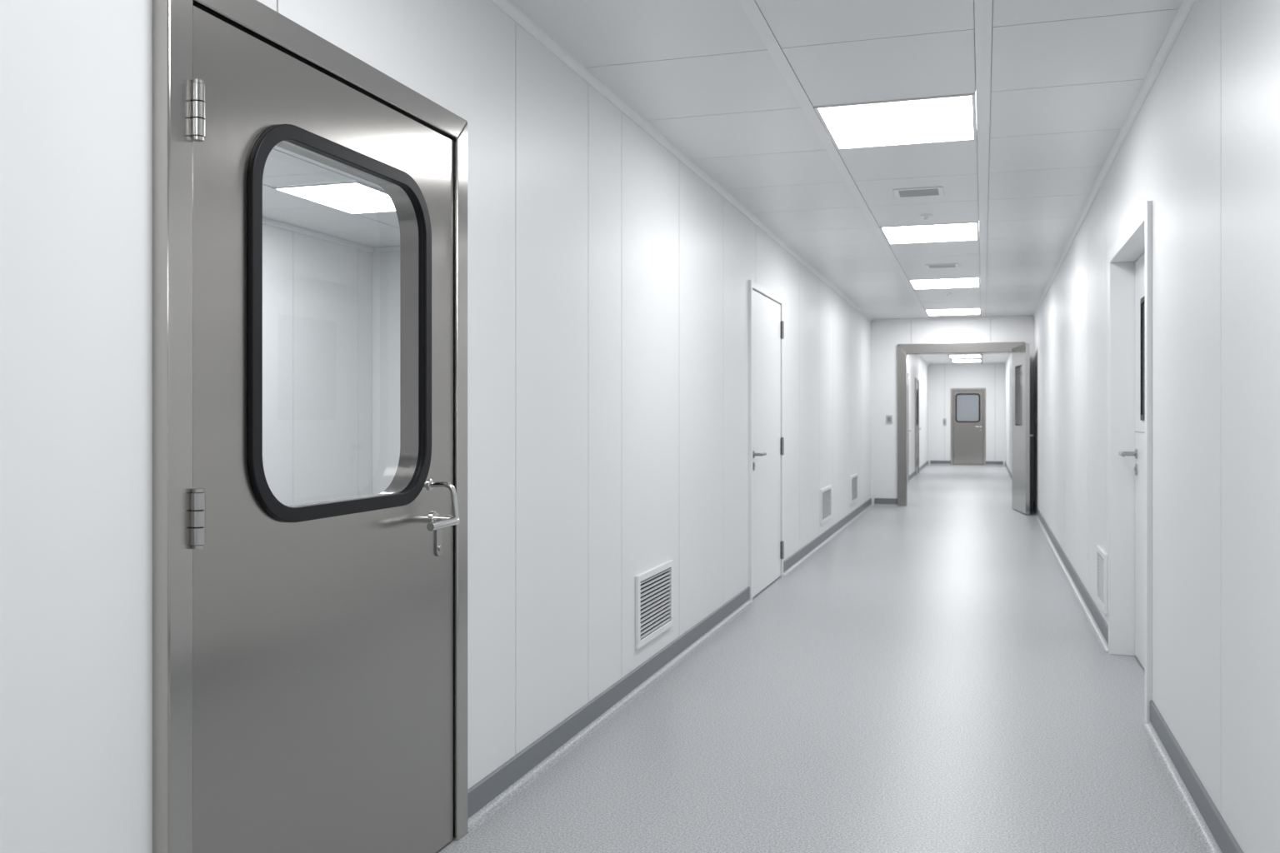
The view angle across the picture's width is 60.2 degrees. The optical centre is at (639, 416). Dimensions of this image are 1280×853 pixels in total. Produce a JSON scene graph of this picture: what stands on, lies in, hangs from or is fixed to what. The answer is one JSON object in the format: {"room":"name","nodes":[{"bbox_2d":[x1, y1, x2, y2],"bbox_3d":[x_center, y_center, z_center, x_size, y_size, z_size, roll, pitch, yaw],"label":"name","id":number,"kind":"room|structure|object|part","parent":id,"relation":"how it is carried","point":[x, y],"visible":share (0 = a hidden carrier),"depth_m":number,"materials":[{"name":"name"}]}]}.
{"room":"cleanroom corridor","nodes":[
{"label":"cleanroom corridor","id":0,"kind":"room"},
{"bbox_2d":[262,223,372,505],"bbox_3d":[-3.495,-0.060,5.500,0.100,2.720,8.030,0,0,17],"label":"wall","id":1,"kind":"structure","parent":0,"point":[317,292],"depth_m":8.53,"materials":[{"name":"white paint"}]},
{"bbox_2d":[262,216,399,253],"bbox_3d":[-1.898,-1.400,5.004,3.245,0.040,8.030,0,0,17],"label":"trim","id":2,"kind":"structure","parent":1,"relation":"attached to","point":[265,221],"depth_m":8.62,"materials":[{"name":"white metal"}]},
{"bbox_2d":[262,145,399,247],"bbox_3d":[-1.946,-1.480,5.018,3.345,0.120,8.230,0,0,17],"label":"ceiling","id":3,"kind":"structure","parent":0,"point":[283,167],"depth_m":7.58,"materials":[{"name":"white paint"}]},
{"bbox_2d":[272,180,395,214],"bbox_3d":[-1.855,-1.413,7.173,0.600,0.011,0.900,0,0,17],"label":"ceiling light panel","id":4,"kind":"object","parent":3,"relation":"in","point":[277,188],"depth_m":6.81,"materials":[{"name":"white plastic"}]},
{"bbox_2d":[278,183,395,213],"bbox_3d":[-1.855,-1.412,7.173,0.568,0.001,0.868,0,0,17],"label":"ceiling light","id":5,"kind":"object","parent":3,"relation":"in","point":[354,197],"visible":0.8,"depth_m":7.11,"materials":[{"name":"white plastic"}]},
{"bbox_2d":[372,251,399,494],"bbox_3d":[-0.740,-0.060,8.900,3.345,2.720,0.100,0,0,17],"label":"wall","id":6,"kind":"structure","parent":0,"point":[386,266],"depth_m":9.28,"materials":[{"name":"white paint"}]},
{"bbox_2d":[0,0,870,852],"bbox_3d":[0.417,-0.060,6.818,0.100,2.720,19.670,0,0,17],"label":"wall","id":7,"kind":"structure","parent":0,"point":[607,281],"depth_m":3.67,"materials":[{"name":"white"}]},
{"bbox_2d":[152,0,467,852],"bbox_3d":[-0.761,0.189,2.823,0.222,2.223,1.327,0,0,17],"label":"door","id":8,"kind":"structure","parent":7,"relation":"in","point":[172,20],"depth_m":2.22,"materials":[{"name":"metal"}]},
{"bbox_3d":[-0.901,-0.623,2.250,0.032,0.122,0.038,0,0,17],"label":"hinge","id":9,"kind":"part","parent":8,"relation":"part of","materials":[{"name":"silver metal"}]},
{"bbox_3d":[-0.901,0.208,2.250,0.032,0.122,0.038,0,0,17],"label":"hinge","id":10,"kind":"part","parent":8,"relation":"part of","materials":[{"name":"silver metal"}]},
{"bbox_2d":[193,5,453,852],"bbox_3d":[-0.779,0.225,2.829,0.073,2.135,1.167,0,0,17],"label":"door leaf","id":11,"kind":"structure","parent":8,"relation":"attached to","point":[323,647],"depth_m":2.65,"materials":[{"name":"metal"}]},
{"bbox_2d":[248,124,431,522],"bbox_3d":[-0.741,-0.216,2.827,0.026,0.928,0.828,0,0,17],"label":"window gasket","id":12,"kind":"structure","parent":11,"relation":"attached to","point":[295,135],"depth_m":2.69,"materials":[{"name":"black rubber"}]},
{"bbox_2d":[435,528,442,556],"bbox_3d":[-0.595,0.365,3.279,0.011,0.100,0.034,0,0,17],"label":"lock plate","id":13,"kind":"object","parent":11,"relation":"attached to","point":[438,533],"visible":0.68,"depth_m":3.27,"materials":[{"name":"grey metal"}]},
{"bbox_2d":[426,479,459,518],"bbox_3d":[-0.573,0.242,3.222,0.090,0.118,0.034,0,0,15],"label":"door handle","id":14,"kind":"object","parent":11,"relation":"attached to","point":[431,484],"visible":0.99,"depth_m":3.21,"materials":[{"name":"silver metal"}]},
{"bbox_3d":[-0.586,0.303,3.171,0.094,0.048,0.199,0,0,17],"label":"lever handle","id":15,"kind":"part","parent":8,"relation":"part of","materials":[{"name":"silver metal"}]},
{"bbox_2d":[635,560,673,649],"bbox_3d":[0.076,0.927,5.521,0.018,0.345,0.610,0,0,17],"label":"air vent","id":16,"kind":"object","parent":7,"relation":"in","point":[653,587],"visible":1,"depth_m":5.49,"materials":[{"name":"white metal"}]},
{"bbox_2d":[467,498,874,833],"bbox_3d":[0.486,1.247,6.797,0.044,0.106,19.670,0,0,17],"label":"baseboard","id":17,"kind":"structure","parent":7,"relation":"attached to","point":[487,797],"depth_m":4.72,"materials":[{"name":"grey plastic"}]},
{"bbox_2d":[489,0,872,321],"bbox_3d":[0.479,-1.405,6.799,0.030,0.030,19.670,0,0,17],"label":"trim","id":18,"kind":"structure","parent":7,"relation":"attached to","point":[507,7],"depth_m":5.13,"materials":[{"name":"white metal"}]},
{"bbox_2d":[748,280,784,601],"bbox_3d":[0.944,0.170,8.377,0.181,2.260,1.300,0,0,17],"label":"door frame","id":19,"kind":"structure","parent":7,"relation":"in","point":[752,285],"depth_m":7.77,"materials":[{"name":"white paint"}]},
{"bbox_3d":[0.856,0.270,7.909,0.071,0.052,0.166,0,0,17],"label":"lever handle","id":20,"kind":"part","parent":19,"relation":"part of","materials":[{"name":"grey metal"}]},
{"bbox_2d":[752,290,784,597],"bbox_3d":[0.952,0.193,8.387,0.080,2.191,1.210,0,0,17],"label":"door leaf","id":21,"kind":"structure","parent":19,"relation":"attached to","point":[766,312],"depth_m":8.34,"materials":[{"name":"white paint"}]},
{"bbox_3d":[1.150,1.080,8.939,0.029,0.144,0.038,0,0,17],"label":"hinge","id":22,"kind":"part","parent":21,"relation":"part of","materials":[{"name":"silver metal"}]},
{"bbox_3d":[1.150,0.240,8.939,0.029,0.144,0.038,0,0,17],"label":"hinge","id":23,"kind":"part","parent":21,"relation":"part of","materials":[{"name":"silver metal"}]},
{"bbox_3d":[1.150,-0.700,8.939,0.029,0.144,0.038,0,0,17],"label":"hinge","id":24,"kind":"part","parent":19,"relation":"part of","materials":[{"name":"silver metal"}]},
{"bbox_2d":[820,485,831,524],"bbox_3d":[1.941,0.915,11.523,0.018,0.350,0.760,0,0,17],"label":"air vent","id":25,"kind":"object","parent":7,"relation":"in","point":[825,493],"visible":1,"depth_m":11.49,"materials":[{"name":"white metal"}]},
{"bbox_2d":[850,473,858,504],"bbox_3d":[2.720,0.915,14.030,0.018,0.350,0.750,0,0,17],"label":"air vent","id":26,"kind":"object","parent":7,"relation":"in","point":[854,478],"visible":1,"depth_m":14.02,"materials":[{"name":"white metal"}]},
{"bbox_2d":[436,465,1206,852],"bbox_3d":[2.195,1.350,13.873,6.000,0.100,34.440,0,0,17],"label":"floor","id":27,"kind":"structure","parent":0,"point":[932,678],"depth_m":4.65,"materials":[{"name":"grey plastic"}]},
{"bbox_2d":[509,0,1182,319],"bbox_3d":[1.605,-1.503,6.470,2.575,0.174,19.950,0,0,17],"label":"ceiling","id":28,"kind":"structure","parent":0,"point":[735,86],"depth_m":5.04,"materials":[{"name":"white"}]},
{"bbox_2d":[814,93,976,149],"bbox_3d":[1.259,-1.442,5.358,0.709,0.056,0.832,0,0,17],"label":"frame","id":29,"kind":"object","parent":28,"relation":"in","point":[973,95],"depth_m":5.06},
{"bbox_2d":[818,95,973,148],"bbox_3d":[1.259,-1.418,5.358,0.677,0.001,0.800,0,0,17],"label":"ceiling light","id":30,"kind":"object","parent":28,"relation":"in","point":[951,118],"visible":1,"depth_m":5.33,"materials":[{"name":"white plastic"}]},
{"bbox_2d":[893,186,944,198],"bbox_3d":[1.764,-1.416,6.991,0.300,0.007,0.280,0,0,17],"label":"ceiling air vent","id":31,"kind":"object","parent":28,"relation":"in","point":[935,191],"depth_m":6.98,"materials":[{"name":"white metal"}]},
{"bbox_2d":[920,214,932,220],"bbox_3d":[2.021,-1.403,7.802,0.090,0.033,0.090,0,0,17],"label":"sprinkler","id":32,"kind":"object","parent":28,"relation":"attached to","point":[926,217],"depth_m":7.78,"materials":[{"name":"white metal"}]},
{"bbox_2d":[882,223,976,243],"bbox_3d":[2.256,-1.418,8.566,0.677,0.001,0.800,0,0,17],"label":"ceiling light","id":33,"kind":"object","parent":28,"relation":"in","point":[953,232],"visible":1,"depth_m":8.57,"materials":[{"name":"white plastic"}]},
{"bbox_2d":[880,221,979,244],"bbox_3d":[2.256,-1.442,8.566,0.709,0.056,0.832,0,0,17],"label":"ceiling light panel","id":34,"kind":"object","parent":28,"relation":"in","point":[977,222],"depth_m":8.30,"materials":[{"name":"white plastic"}]},
{"bbox_2d":[925,263,959,269],"bbox_3d":[2.845,-1.416,10.404,0.300,0.007,0.260,0,0,17],"label":"ceiling air vent","id":35,"kind":"object","parent":28,"relation":"in","point":[952,265],"depth_m":10.38,"materials":[{"name":"white metal"}]},
{"bbox_2d":[908,277,979,289],"bbox_3d":[3.253,-1.442,11.775,0.709,0.056,0.832,0,0,17],"label":"ceiling light panel","id":36,"kind":"object","parent":28,"relation":"in","point":[965,277],"depth_m":11.47,"materials":[{"name":"white plastic"}]},
{"bbox_2d":[910,278,978,289],"bbox_3d":[3.253,-1.418,11.775,0.677,0.001,0.800,0,0,17],"label":"ceiling light","id":37,"kind":"object","parent":28,"relation":"in","point":[966,282],"visible":1,"depth_m":11.79,"materials":[{"name":"white plastic"}]},
{"bbox_2d":[925,308,980,315],"bbox_3d":[4.250,-1.442,14.984,0.709,0.056,0.832,0,0,17],"label":"ceiling light panel","id":38,"kind":"object","parent":28,"relation":"in","point":[963,308],"depth_m":14.71,"materials":[{"name":"white plastic"}]},
{"bbox_2d":[926,309,979,314],"bbox_3d":[4.250,-1.418,14.984,0.677,0.001,0.800,0,0,17],"label":"ceiling light","id":39,"kind":"object","parent":28,"relation":"in","point":[956,312],"visible":1,"depth_m":14.98,"materials":[{"name":"white plastic"}]},
{"bbox_2d":[951,360,981,362],"bbox_3d":[8.300,-1.412,28.077,0.678,0.001,0.918,0,0,17],"label":"ceiling light panel","id":40,"kind":"object","parent":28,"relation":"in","point":[963,360],"visible":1,"depth_m":28.15,"materials":[{"name":"white plastic"}]},
{"bbox_2d":[907,354,928,475],"bbox_3d":[5.643,-0.060,23.185,0.120,2.720,14.370,0,0,17],"label":"wall","id":41,"kind":"structure","parent":0,"point":[917,368],"depth_m":25.95,"materials":[{"name":"white paint"}]},
{"bbox_2d":[907,373,910,482],"bbox_3d":[5.092,0.225,21.246,0.178,2.150,1.200,0,0,17],"label":"door","id":42,"kind":"structure","parent":41,"relation":"in","point":[908,431],"depth_m":21.75,"materials":[{"name":"metal"}]},
{"bbox_3d":[5.067,0.225,21.254,0.125,2.150,1.200,0,0,17],"label":"frame","id":43,"kind":"part","parent":42,"relation":"part of","materials":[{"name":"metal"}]},
{"bbox_2d":[915,377,920,475],"bbox_3d":[6.190,0.225,24.779,0.178,2.150,1.200,0,0,17],"label":"door","id":44,"kind":"structure","parent":41,"relation":"in","point":[916,379],"depth_m":24.23,"materials":[{"name":"metal"}]},
{"bbox_2d":[916,381,918,474],"bbox_3d":[6.183,0.254,24.781,0.053,2.073,1.066,0,0,17],"label":"door leaf","id":45,"kind":"structure","parent":44,"relation":"attached to","point":[917,382],"depth_m":24.84,"materials":[{"name":"metal"}]},
{"bbox_2d":[916,390,918,425],"bbox_3d":[6.213,-0.200,24.772,0.010,0.800,0.600,0,0,17],"label":"window gasket","id":46,"kind":"structure","parent":45,"relation":"attached to","point":[917,390],"depth_m":25.03,"materials":[{"name":"black rubber"}]},
{"bbox_2d":[909,460,929,482],"bbox_3d":[5.722,1.247,23.160,0.044,0.106,14.370,0,0,17],"label":"baseboard","id":47,"kind":"structure","parent":41,"relation":"attached to","point":[912,476],"depth_m":25.78,"materials":[{"name":"grey plastic"}]},
{"bbox_2d":[916,354,929,364],"bbox_3d":[5.715,-1.405,23.162,0.030,0.030,14.370,0,0,17],"label":"trim","id":48,"kind":"structure","parent":41,"relation":"attached to","point":[918,355],"depth_m":26.95,"materials":[{"name":"white"}]},
{"bbox_2d":[870,315,1034,509],"bbox_3d":[4.541,-0.060,15.920,2.575,2.720,0.160,0,0,17],"label":"wall","id":49,"kind":"structure","parent":0,"point":[885,336],"depth_m":16.09,"materials":[{"name":"white paint"}]},
{"bbox_2d":[874,498,897,505],"bbox_3d":[4.453,1.247,15.840,2.145,0.106,0.044,0,0,17],"label":"baseboard","id":50,"kind":"structure","parent":49,"relation":"attached to","point":[877,502],"depth_m":16.12,"materials":[{"name":"grey plastic"}]},
{"bbox_2d":[885,415,892,423],"bbox_3d":[3.633,0.040,16.108,0.090,0.120,0.018,0,0,17],"label":"light switch","id":51,"kind":"object","parent":49,"relation":"attached to","point":[888,417],"visible":1,"depth_m":16.10,"materials":[{"name":"grey plastic"}]},
{"bbox_2d":[872,315,1031,321],"bbox_3d":[4.456,-1.405,15.849,2.195,0.030,0.025,0,0,17],"label":"trim","id":52,"kind":"structure","parent":49,"relation":"attached to","point":[1004,317],"depth_m":15.83,"materials":[{"name":"white metal"}]},
{"bbox_2d":[897,341,1024,506],"bbox_3d":[4.608,0.125,15.891,1.750,2.350,0.215,0,0,17],"label":"door frame","id":53,"kind":"structure","parent":49,"relation":"in","point":[903,350],"depth_m":16.01,"materials":[{"name":"metal"}]},
{"bbox_2d":[1011,343,1033,514],"bbox_3d":[5.215,0.164,15.036,0.122,2.248,1.050,0,0,9],"label":"door leaf","id":54,"kind":"object","parent":53,"relation":"attached to","point":[1021,435],"visible":1,"depth_m":14.99,"materials":[{"name":"grey metal"}]},
{"bbox_2d":[919,353,1008,364],"bbox_3d":[6.669,-1.480,22.929,2.230,0.120,14.490,0,0,17],"label":"ceiling","id":55,"kind":"structure","parent":0,"point":[985,357],"depth_m":27.09,"materials":[{"name":"white paint"}]},
{"bbox_2d":[950,355,979,357],"bbox_3d":[7.647,-1.412,25.976,0.678,0.001,0.918,0,0,17],"label":"ceiling light","id":56,"kind":"object","parent":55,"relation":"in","point":[950,356],"visible":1,"depth_m":25.83,"materials":[{"name":"white plastic"}]},
{"bbox_2d":[949,355,980,358],"bbox_3d":[7.647,-1.413,25.976,0.710,0.011,0.950,0,0,17],"label":"ceiling light panel","id":57,"kind":"object","parent":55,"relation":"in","point":[953,355],"depth_m":25.54,"materials":[{"name":"white plastic"}]},
{"bbox_2d":[928,363,1004,464],"bbox_3d":[8.801,-0.060,29.790,2.230,2.720,0.120,0,0,17],"label":"wall","id":58,"kind":"structure","parent":0,"point":[991,377],"depth_m":29.78,"materials":[{"name":"white paint"}]},
{"bbox_2d":[942,418,946,425],"bbox_3d":[8.241,0.150,29.892,0.090,0.200,0.018,0,0,17],"label":"light switch","id":59,"kind":"object","parent":58,"relation":"attached to","point":[944,420],"visible":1,"depth_m":29.89,"materials":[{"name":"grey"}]},
{"bbox_2d":[930,460,1003,465],"bbox_3d":[8.776,1.247,29.712,1.880,0.106,0.044,0,0,17],"label":"baseboard","id":60,"kind":"structure","parent":58,"relation":"attached to","point":[932,462],"depth_m":29.86,"materials":[{"name":"grey plastic"}]},
{"bbox_2d":[950,388,985,464],"bbox_3d":[8.829,0.270,29.730,0.900,2.060,0.178,0,0,17],"label":"door","id":61,"kind":"structure","parent":58,"relation":"in","point":[967,406],"depth_m":29.71,"materials":[{"name":"metal"}]},
{"bbox_2d":[953,390,983,464],"bbox_3d":[8.831,0.298,29.737,0.766,1.983,0.053,0,0,17],"label":"door leaf","id":62,"kind":"structure","parent":61,"relation":"attached to","point":[967,438],"depth_m":29.70,"materials":[{"name":"metal"}]},
{"bbox_2d":[955,393,979,422],"bbox_3d":[8.812,-0.230,29.710,0.640,0.780,0.010,0,0,17],"label":"window gasket","id":63,"kind":"structure","parent":62,"relation":"attached to","point":[957,421],"depth_m":29.73,"materials":[{"name":"black rubber"}]},
{"bbox_2d":[1005,353,1011,473],"bbox_3d":[7.658,-0.060,22.559,0.120,2.720,14.370,0,0,17],"label":"wall","id":64,"kind":"structure","parent":0,"point":[1008,364],"depth_m":25.50,"materials":[{"name":"white paint"}]},
{"bbox_2d":[1003,461,1011,484],"bbox_3d":[7.580,1.247,22.583,0.044,0.106,14.370,0,0,17],"label":"baseboard","id":65,"kind":"structure","parent":64,"relation":"attached to","point":[1008,472],"depth_m":25.00,"materials":[{"name":"grey plastic"}]},
{"bbox_2d":[1034,0,1279,852],"bbox_3d":[2.723,-0.060,6.102,0.220,2.720,19.670,0,0,17],"label":"wall","id":66,"kind":"structure","parent":0,"point":[1202,146],"depth_m":3.57,"materials":[{"name":"white"}]},
{"bbox_2d":[1096,545,1107,614],"bbox_3d":[2.735,0.960,6.543,0.018,0.340,0.460,0,0,17],"label":"air vent","id":67,"kind":"object","parent":66,"relation":"in","point":[1102,557],"visible":1,"depth_m":6.50,"materials":[{"name":"white metal"}]},
{"bbox_2d":[1031,0,1196,317],"bbox_3d":[2.604,-1.405,6.139,0.030,0.030,19.670,0,0,17],"label":"trim","id":68,"kind":"structure","parent":66,"relation":"attached to","point":[1187,6],"depth_m":5.13,"materials":[{"name":"white metal"}]},
{"bbox_2d":[1108,200,1152,723],"bbox_3d":[2.447,0.195,5.350,0.182,2.210,1.510,0,0,17],"label":"door","id":69,"kind":"structure","parent":66,"relation":"in","point":[1136,240],"depth_m":6.00,"materials":[{"name":"white paint"}]},
{"bbox_3d":[2.601,0.200,5.881,0.092,0.052,0.156,0,0,17],"label":"lever handle","id":70,"kind":"part","parent":69,"relation":"part of","materials":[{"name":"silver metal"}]},
{"bbox_2d":[1135,252,1144,669],"bbox_3d":[2.505,0.227,5.332,0.050,2.126,1.362,0,0,17],"label":"door leaf","id":71,"kind":"structure","parent":69,"relation":"attached to","point":[1140,262],"depth_m":5.84,"materials":[{"name":"white paint"}]},
{"bbox_2d":[1134,464,1137,475],"bbox_3d":[2.655,0.285,5.919,0.012,0.060,0.032,0,0,17],"label":"cylinder","id":72,"kind":"object","parent":71,"relation":"attached to","point":[1136,465],"visible":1,"depth_m":5.91,"materials":[{"name":"grey metal"}]},
{"bbox_2d":[1140,295,1144,420],"bbox_3d":[2.507,-0.295,5.436,0.008,0.630,0.610,0,0,17],"label":"window gasket","id":73,"kind":"structure","parent":71,"relation":"attached to","point":[1142,299],"depth_m":5.70,"materials":[{"name":"black rubber"}]},
{"bbox_2d":[1030,501,1243,852],"bbox_3d":[2.597,1.247,6.141,0.044,0.106,19.670,0,0,17],"label":"baseboard","id":74,"kind":"structure","parent":66,"relation":"attached to","point":[1210,827],"depth_m":4.04,"materials":[{"name":"grey plastic"}]}
]}

